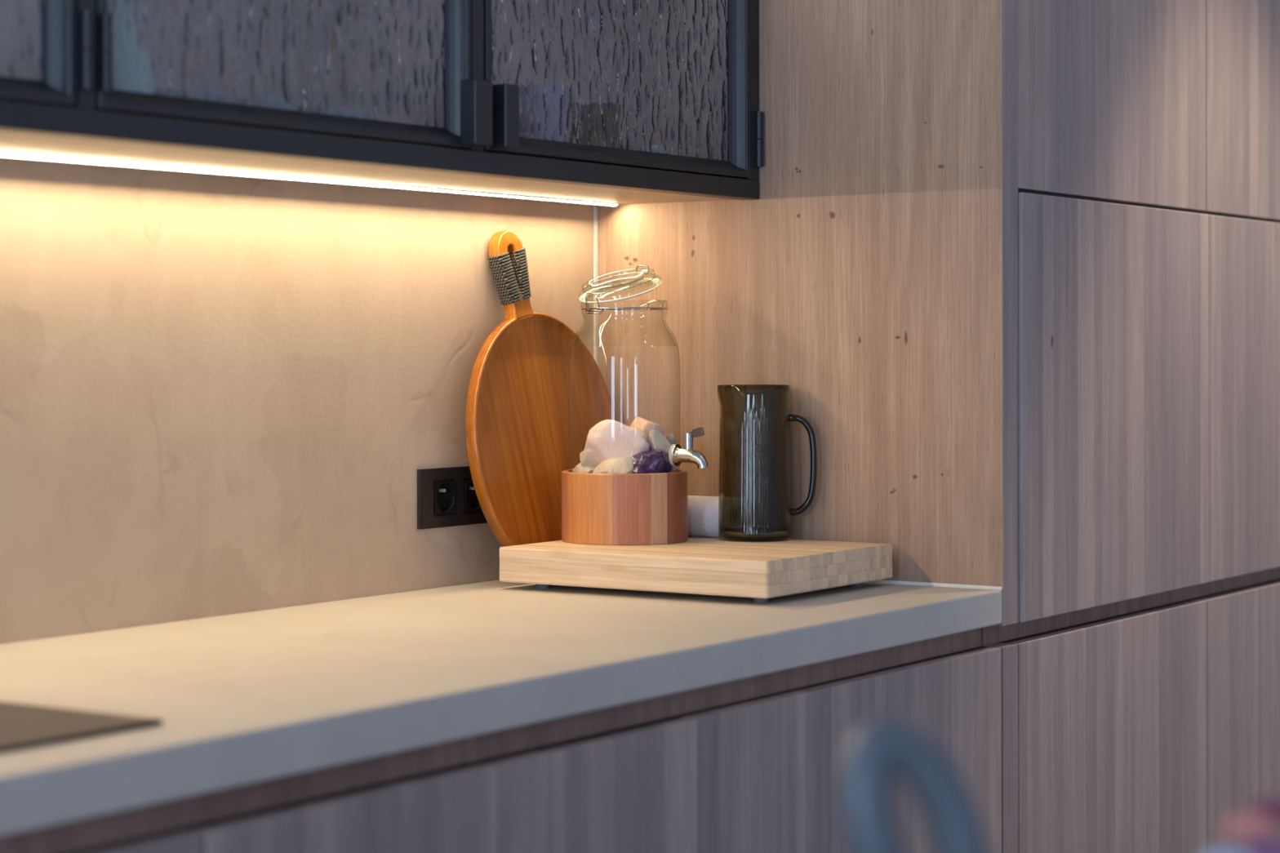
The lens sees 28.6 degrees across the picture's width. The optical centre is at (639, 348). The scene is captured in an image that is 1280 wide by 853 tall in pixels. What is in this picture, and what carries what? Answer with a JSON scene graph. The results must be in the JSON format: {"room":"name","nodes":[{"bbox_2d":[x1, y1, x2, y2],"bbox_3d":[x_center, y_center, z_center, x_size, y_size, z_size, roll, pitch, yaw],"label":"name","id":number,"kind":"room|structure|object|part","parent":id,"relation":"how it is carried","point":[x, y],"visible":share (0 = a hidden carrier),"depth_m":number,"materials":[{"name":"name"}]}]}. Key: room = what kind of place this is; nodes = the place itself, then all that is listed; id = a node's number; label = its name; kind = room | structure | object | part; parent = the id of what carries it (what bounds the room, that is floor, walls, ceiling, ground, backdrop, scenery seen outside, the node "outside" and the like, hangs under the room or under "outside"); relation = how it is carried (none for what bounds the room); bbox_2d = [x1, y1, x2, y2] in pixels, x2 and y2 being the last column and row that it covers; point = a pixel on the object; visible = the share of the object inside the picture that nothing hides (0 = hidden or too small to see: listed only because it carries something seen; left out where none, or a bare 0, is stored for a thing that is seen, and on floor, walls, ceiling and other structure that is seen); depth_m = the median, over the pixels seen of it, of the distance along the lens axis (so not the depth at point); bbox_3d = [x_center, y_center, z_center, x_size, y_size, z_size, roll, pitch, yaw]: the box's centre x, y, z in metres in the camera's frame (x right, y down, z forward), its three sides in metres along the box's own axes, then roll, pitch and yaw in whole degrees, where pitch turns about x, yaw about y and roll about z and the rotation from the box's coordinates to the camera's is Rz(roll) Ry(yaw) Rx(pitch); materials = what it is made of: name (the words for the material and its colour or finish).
{"room":"kitchen","nodes":[
{"label":"kitchen","id":0,"kind":"room"},
{"bbox_2d":[0,156,596,644],"bbox_3d":[-0.792,-0.069,2.680,0.120,2.620,5.950,0,0,34],"label":"wall","id":1,"kind":"structure","parent":0,"point":[220,394],"depth_m":3.02,"materials":[{"name":"paint"}]},
{"bbox_2d":[0,0,763,206],"bbox_3d":[-0.645,-0.542,2.521,0.300,0.675,2.549,0,0,34],"label":"upper cabinet","id":2,"kind":"object","parent":1,"relation":"attached to","point":[605,101],"depth_m":2.91,"materials":[{"name":"metal"}]},
{"bbox_3d":[-0.732,-0.541,2.199,0.004,0.584,0.569,0,0,34],"label":"pane","id":3,"kind":"part","parent":2,"relation":"part of","materials":[{"name":"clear glass"}]},
{"bbox_3d":[-0.723,-0.541,2.193,0.026,0.612,0.596,0,0,34],"label":"door","id":4,"kind":"part","parent":2,"relation":"part of","materials":[{"name":"black glass"}]},
{"bbox_3d":[-0.384,-0.542,2.723,0.004,0.584,0.570,0,0,34],"label":"pane","id":5,"kind":"part","parent":2,"relation":"part of","materials":[{"name":"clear glass"}]},
{"bbox_3d":[-0.375,-0.542,2.717,0.026,0.612,0.598,0,0,34],"label":"door","id":6,"kind":"part","parent":2,"relation":"part of","materials":[{"name":"black glass"}]},
{"bbox_3d":[-0.721,-0.205,2.594,0.012,0.003,2.486,0,0,34],"label":"light strip","id":7,"kind":"part","parent":2,"relation":"part of","materials":[{"name":"white plastic"}]},
{"bbox_3d":[-0.656,-0.215,2.529,0.272,0.015,2.549,0,0,34],"label":"panel","id":8,"kind":"part","parent":2,"relation":"part of","materials":[{"name":"laminate"}]},
{"bbox_3d":[-0.192,-0.277,2.951,0.024,0.076,0.034,0,0,34],"label":"handle","id":9,"kind":"part","parent":2,"relation":"part of","materials":[{"name":"black metal"}]},
{"bbox_3d":[-0.161,-0.277,2.998,0.024,0.076,0.028,0,0,34],"label":"handle","id":10,"kind":"part","parent":2,"relation":"part of","materials":[{"name":"black metal"}]},
{"bbox_3d":[-0.034,-0.542,3.249,0.004,0.584,0.578,0,0,34],"label":"pane","id":11,"kind":"part","parent":2,"relation":"part of","materials":[{"name":"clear glass"}]},
{"bbox_3d":[-0.025,-0.542,3.243,0.026,0.612,0.606,0,0,34],"label":"door","id":12,"kind":"part","parent":2,"relation":"part of","materials":[{"name":"black glass"}]},
{"bbox_2d":[417,466,487,528],"bbox_3d":[-0.246,0.200,3.383,0.010,0.079,0.163,0,0,34],"label":"wall socket","id":13,"kind":"object","parent":1,"relation":"attached to","point":[445,503],"visible":0.8,"depth_m":3.36,"materials":[{"name":"black plastic"}]},
{"bbox_2d":[593,205,598,366],"bbox_3d":[-0.064,0.056,3.662,0.004,0.528,0.008,0,0,34],"label":"trim","id":14,"kind":"structure","parent":1,"relation":"attached to","point":[595,208],"depth_m":3.66,"materials":[{"name":"white plastic"}]},
{"bbox_2d":[866,579,1002,590],"bbox_3d":[0.207,0.317,3.485,0.650,0.005,0.004,0,0,34],"label":"trim","id":15,"kind":"structure","parent":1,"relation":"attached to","point":[882,581],"depth_m":3.35,"materials":[{"name":"grey metal"}]},
{"bbox_3d":[0.349,1.289,0.601,4.320,0.100,8.150,0,0,34],"label":"floor","id":16,"kind":"structure","parent":0,"visible":0},
{"bbox_2d":[0,799,201,852],"bbox_3d":[-0.826,0.804,1.914,0.630,0.874,0.748,0,0,34],"label":"base cabinet","id":17,"kind":"object","parent":16,"relation":"on","point":[150,828],"visible":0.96,"depth_m":2.00,"materials":[{"name":"brown wood"}]},
{"bbox_3d":[-0.572,0.767,1.745,0.019,0.742,0.746,0,0,34],"label":"door","id":18,"kind":"part","parent":17,"relation":"part of","materials":[{"name":"brown wood"}]},
{"bbox_2d":[177,693,697,852],"bbox_3d":[-0.409,0.803,2.537,0.635,0.874,0.749,0,0,34],"label":"base cabinet","id":19,"kind":"object","parent":16,"relation":"on","point":[622,778],"visible":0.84,"depth_m":2.39,"materials":[{"name":"brown wood"}]},
{"bbox_2d":[0,579,1001,836],"bbox_3d":[-0.595,0.343,2.279,0.650,0.045,2.900,0,0,34],"label":"countertop","id":20,"kind":"structure","parent":19,"relation":"on","point":[241,699],"depth_m":2.56,"materials":[{"name":"beige stone"}]},
{"bbox_2d":[0,701,162,753],"bbox_3d":[-0.785,0.318,1.985,0.474,0.005,0.660,0,0,34],"label":"cooktop","id":21,"kind":"object","parent":20,"relation":"in","point":[22,726],"visible":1,"depth_m":2.10,"materials":[{"name":"black glass"}]},
{"bbox_2d":[465,230,616,546],"bbox_3d":[-0.136,0.078,3.482,0.074,0.481,0.339,0,0,35],"label":"round board","id":22,"kind":"object","parent":20,"relation":"on","point":[520,424],"visible":0.91,"depth_m":3.45,"materials":[{"name":"brown wood"}]},
{"bbox_3d":[-0.178,-0.100,3.457,0.020,0.126,0.059,-8,6,33],"label":"handle","id":23,"kind":"part","parent":22,"relation":"part of","materials":[{"name":"brown wood"}]},
{"bbox_2d":[499,536,892,602],"bbox_3d":[0.076,0.291,3.349,0.415,0.056,0.330,0,0,34],"label":"cutting board","id":24,"kind":"object","parent":20,"relation":"on","point":[761,571],"visible":0.94,"depth_m":3.23,"materials":[{"name":"brown wood"}]},
{"bbox_2d":[561,469,688,545],"bbox_3d":[-0.021,0.216,3.436,0.173,0.096,0.173,0,0,34],"label":"stand","id":25,"kind":"object","parent":24,"relation":"on","point":[597,508],"visible":0.91,"depth_m":3.36,"materials":[{"name":"orange wood"}]},
{"bbox_2d":[568,265,707,471],"bbox_3d":[-0.015,0.032,3.424,0.154,0.292,0.182,0,0,-27],"label":"glass dispenser","id":26,"kind":"object","parent":25,"relation":"on","point":[677,455],"visible":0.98,"depth_m":3.39,"materials":[{"name":"glass"}]},
{"bbox_2d":[572,462,594,473],"bbox_3d":[-0.069,0.166,3.430,0.045,0.022,0.037,0,0,-11],"label":"crystal","id":27,"kind":"object","parent":26,"relation":"in","point":[579,468],"visible":0.41,"depth_m":3.42,"materials":[{"name":"stone"}]},
{"bbox_2d":[579,448,598,468],"bbox_3d":[-0.060,0.150,3.426,0.048,0.054,0.044,0,0,34],"label":"crystal","id":28,"kind":"object","parent":26,"relation":"in","point":[587,458],"visible":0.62,"depth_m":3.41,"materials":[{"name":"stone"}]},
{"bbox_2d":[592,456,633,473],"bbox_3d":[-0.029,0.162,3.393,0.067,0.030,0.034,0,0,-13],"label":"crystal","id":29,"kind":"object","parent":26,"relation":"in","point":[620,464],"visible":0.7,"depth_m":3.38,"materials":[{"name":"stone"}]},
{"bbox_2d":[584,419,649,464],"bbox_3d":[-0.032,0.137,3.420,0.089,0.079,0.050,0,0,-1],"label":"crystal","id":30,"kind":"object","parent":26,"relation":"in","point":[608,438],"visible":0.84,"depth_m":3.40,"materials":[{"name":"stone"}]},
{"bbox_3d":[-0.028,-0.086,3.429,0.116,0.022,0.116,0,18,42],"label":"lid","id":31,"kind":"part","parent":26,"relation":"part of","materials":[{"name":"clear glass"}]},
{"bbox_3d":[-0.021,0.056,3.436,0.154,0.243,0.154,0,0,34],"label":"glass","id":32,"kind":"part","parent":26,"relation":"part of","materials":[{"name":"clear glass"}]},
{"bbox_2d":[631,417,664,448],"bbox_3d":[0.008,0.123,3.452,0.042,0.057,0.044,0,0,-36],"label":"crystal","id":33,"kind":"object","parent":26,"relation":"in","point":[643,424],"visible":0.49,"depth_m":3.44,"materials":[{"name":"pink stone"}]},
{"bbox_2d":[631,448,672,473],"bbox_3d":[0.014,0.157,3.406,0.061,0.040,0.050,0,0,-2],"label":"crystal","id":34,"kind":"object","parent":26,"relation":"in","point":[651,460],"visible":0.76,"depth_m":3.39},
{"bbox_2d":[648,429,671,457],"bbox_3d":[0.028,0.135,3.421,0.028,0.047,0.033,0,0,-42],"label":"crystal","id":35,"kind":"object","parent":26,"relation":"in","point":[656,440],"visible":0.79,"depth_m":3.41},
{"bbox_2d":[665,433,676,445],"bbox_3d":[0.041,0.130,3.460,0.016,0.025,0.023,0,0,-43],"label":"crystal","id":36,"kind":"object","parent":26,"relation":"in","point":[670,437],"visible":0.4,"depth_m":3.45},
{"bbox_2d":[669,466,678,472],"bbox_3d":[0.042,0.163,3.446,0.022,0.027,0.027,0,0,5],"label":"crystal","id":37,"kind":"object","parent":26,"relation":"in","point":[674,468],"visible":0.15,"depth_m":3.43,"materials":[{"name":"stone"}]},
{"bbox_2d":[668,426,707,468],"bbox_3d":[0.067,0.134,3.387,0.052,0.056,0.030,0,0,34],"label":"tap","id":38,"kind":"object","parent":26,"relation":"on","point":[677,455],"depth_m":3.38,"materials":[{"name":"grey metal"}]},
{"bbox_2d":[688,495,719,537],"bbox_3d":[0.056,0.235,3.522,0.187,0.057,0.057,0,0,34],"label":"candle","id":39,"kind":"object","parent":24,"relation":"on","point":[703,511],"visible":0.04,"depth_m":3.47,"materials":[{"name":"white wax"}]},
{"bbox_2d":[717,384,817,542],"bbox_3d":[0.169,0.157,3.443,0.126,0.212,0.102,0,0,34],"label":"jug","id":40,"kind":"object","parent":24,"relation":"on","point":[755,491],"visible":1,"depth_m":3.41,"materials":[{"name":"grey glass"}]},
{"bbox_3d":[0.223,0.160,3.444,0.040,0.139,0.010,0,0,6],"label":"handle","id":41,"kind":"part","parent":40,"relation":"part of","materials":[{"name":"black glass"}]},
{"bbox_2d":[671,628,1001,852],"bbox_3d":[0.006,0.802,3.165,0.630,0.874,0.755,0,0,34],"label":"base cabinet","id":42,"kind":"object","parent":16,"relation":"on","point":[771,745],"visible":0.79,"depth_m":2.91,"materials":[{"name":"brown wood"}]},
{"bbox_2d":[596,0,1209,852],"bbox_3d":[0.413,-0.061,3.792,0.656,2.600,0.736,0,0,34],"label":"tall cabinet","id":43,"kind":"object","parent":16,"relation":"on","point":[1108,634],"depth_m":3.48,"materials":[{"name":"brown wood"}]},
{"bbox_3d":[0.221,-0.111,3.507,0.650,2.500,0.048,0,0,34],"label":"end panel","id":44,"kind":"part","parent":43,"relation":"part of","materials":[{"name":"brown wood"}]},
{"bbox_3d":[0.689,0.765,3.639,0.019,0.742,0.685,0,0,34],"label":"door","id":45,"kind":"part","parent":43,"relation":"part of","materials":[{"name":"brown wood"}]},
{"bbox_3d":[0.686,-0.778,3.639,0.019,1.128,0.685,0,0,34],"label":"door","id":46,"kind":"part","parent":43,"relation":"part of","materials":[{"name":"brown wood"}]},
{"bbox_3d":[0.692,0.079,3.636,0.019,0.575,0.683,0,0,34],"label":"door","id":47,"kind":"part","parent":43,"relation":"part of","materials":[{"name":"brown wood"}]},
{"bbox_2d":[1188,0,1279,852],"bbox_3d":[0.815,-0.062,4.378,0.634,2.600,0.681,0,0,34],"label":"tall cabinet","id":48,"kind":"object","parent":16,"relation":"on","point":[1242,595],"visible":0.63,"depth_m":4.05,"materials":[{"name":"brown wood"}]},
{"bbox_3d":[1.069,0.765,4.210,0.019,0.742,0.680,0,0,34],"label":"door","id":49,"kind":"part","parent":48,"relation":"part of","materials":[{"name":"brown wood"}]},
{"bbox_3d":[1.066,-0.778,4.210,0.019,1.128,0.680,0,0,34],"label":"door","id":50,"kind":"part","parent":48,"relation":"part of","materials":[{"name":"brown wood"}]},
{"bbox_3d":[1.071,0.078,4.208,0.019,0.575,0.677,0,0,34],"label":"door","id":51,"kind":"part","parent":48,"relation":"part of","materials":[{"name":"brown wood"}]},
{"bbox_3d":[0.146,0.779,0.405,1.160,0.920,1.920,0,0,34],"label":"kitchen island","id":52,"kind":"object","parent":16,"relation":"on","visible":0},
{"bbox_2d":[837,715,989,852],"bbox_3d":[0.143,0.255,1.299,0.084,0.128,0.041,0,0,-20],"label":"ring ornament","id":53,"kind":"object","parent":52,"relation":"on","point":[882,747],"visible":1,"depth_m":1.29,"materials":[{"name":"blue ceramic"}]},
{"bbox_3d":[0.334,0.296,1.310,0.066,0.047,0.066,0,0,34],"label":"vase","id":54,"kind":"object","parent":52,"relation":"on","visible":0},
{"bbox_2d":[1208,848,1243,852],"bbox_3d":[0.309,0.285,1.292,0.032,0.056,0.061,0,0,34],"label":"flower","id":55,"kind":"object","parent":54,"relation":"in","point":[1229,851],"visible":1,"depth_m":1.29,"materials":[{"name":"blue plant"}]},
{"bbox_2d":[1221,813,1279,839],"bbox_3d":[0.319,0.278,1.300,0.032,0.070,0.032,0,0,21],"label":"flower","id":56,"kind":"object","parent":54,"relation":"in","point":[1254,826],"visible":0.98,"depth_m":1.29,"materials":[{"name":"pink plant"}]},
{"bbox_2d":[1240,836,1279,852],"bbox_3d":[0.327,0.283,1.287,0.040,0.061,0.035,0,0,-31],"label":"flower","id":57,"kind":"object","parent":54,"relation":"in","point":[1271,845],"visible":1,"depth_m":1.28,"materials":[{"name":"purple plant"}]},
{"bbox_2d":[1244,796,1279,839],"bbox_3d":[0.339,0.278,1.338,0.037,0.071,0.054,0,0,34],"label":"flower","id":58,"kind":"object","parent":54,"relation":"in","point":[1270,807],"visible":0.89,"depth_m":1.34,"materials":[{"name":"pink plant"}]}
]}

